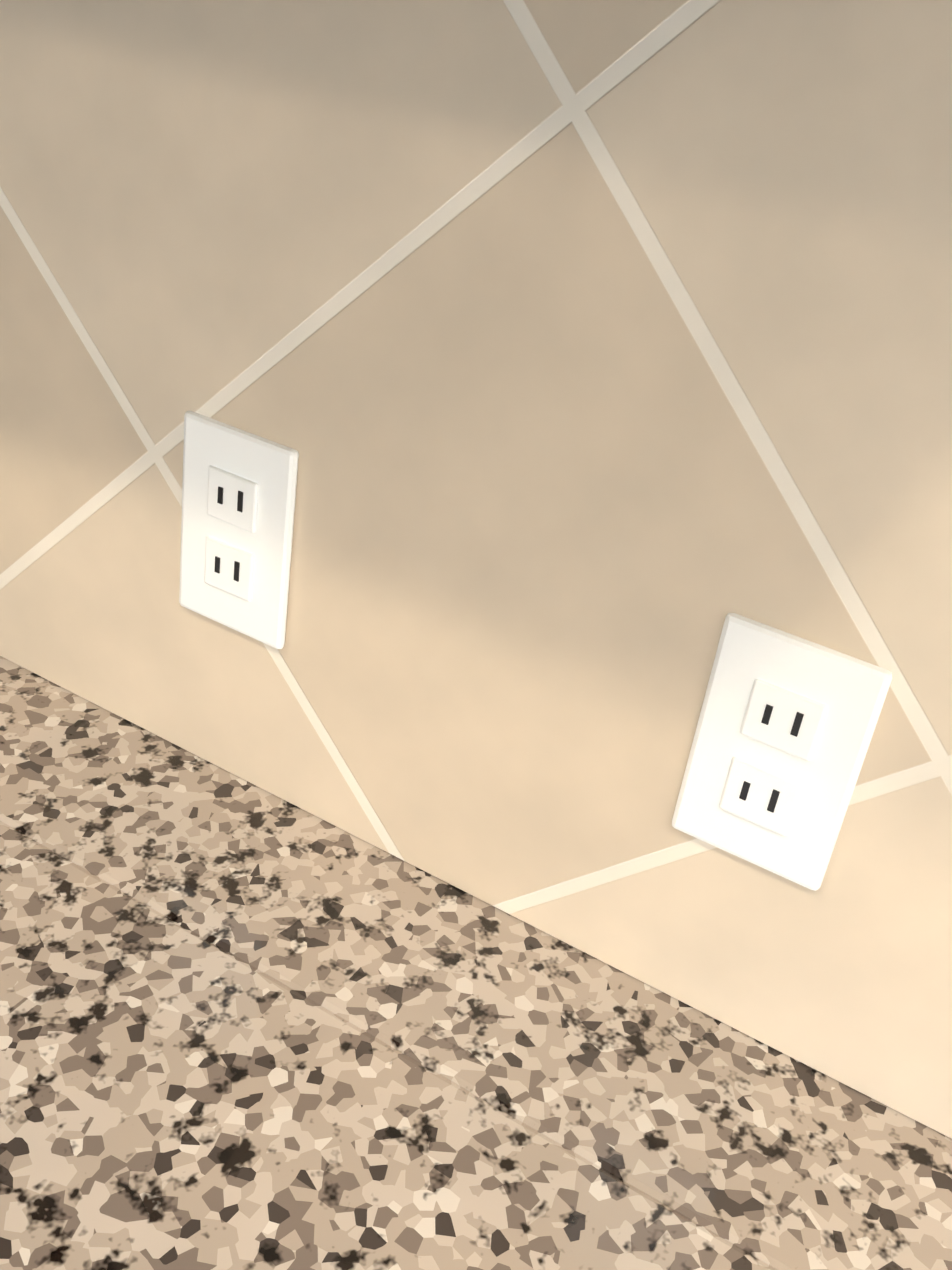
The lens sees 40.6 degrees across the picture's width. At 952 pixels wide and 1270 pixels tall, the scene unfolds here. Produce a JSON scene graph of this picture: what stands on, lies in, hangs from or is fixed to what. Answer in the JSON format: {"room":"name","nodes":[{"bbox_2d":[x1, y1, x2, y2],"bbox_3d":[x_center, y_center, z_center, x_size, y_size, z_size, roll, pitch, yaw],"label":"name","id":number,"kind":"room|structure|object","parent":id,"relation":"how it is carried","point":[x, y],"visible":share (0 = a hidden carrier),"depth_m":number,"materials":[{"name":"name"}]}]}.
{"room":"kitchen","nodes":[
{"label":"kitchen","id":0,"kind":"room"},
{"bbox_3d":[-4.178,0.749,0.439,15.270,0.120,6.020,22,32,23],"label":"floor","id":1,"kind":"structure","parent":0,"visible":0},
{"bbox_2d":[0,656,951,1269],"bbox_3d":[1.350,1.118,-0.150,4.741,1.310,0.649,22,32,23],"label":"countertop","id":2,"kind":"structure","parent":1,"relation":"on","point":[244,1024],"depth_m":0.58,"materials":[{"name":"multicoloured stone"}]},
{"bbox_3d":[1.455,-0.140,-0.077,5.910,3.450,0.470,22,32,23],"label":"wall","id":3,"kind":"structure","parent":0,"visible":0},
{"bbox_2d":[0,0,951,1138],"bbox_3d":[1.331,0.434,-0.039,5.343,0.551,0.008,22,32,23],"label":"tile backsplash","id":4,"kind":"structure","parent":3,"relation":"attached to","point":[582,369],"depth_m":0.58,"materials":[{"name":"beige tile"}]},
{"bbox_2d":[179,411,298,648],"bbox_3d":[-0.126,-0.053,0.672,0.072,0.114,0.009,22,32,23],"label":"outlet","id":5,"kind":"object","parent":4,"relation":"attached to","point":[238,500],"visible":1,"depth_m":0.67,"materials":[{"name":"white plastic"}]},
{"bbox_2d":[672,613,891,890],"bbox_3d":[0.128,0.052,0.555,0.072,0.114,0.009,22,32,23],"label":"outlet","id":6,"kind":"object","parent":4,"relation":"attached to","point":[785,728],"visible":1,"depth_m":0.55,"materials":[{"name":"white plastic"}]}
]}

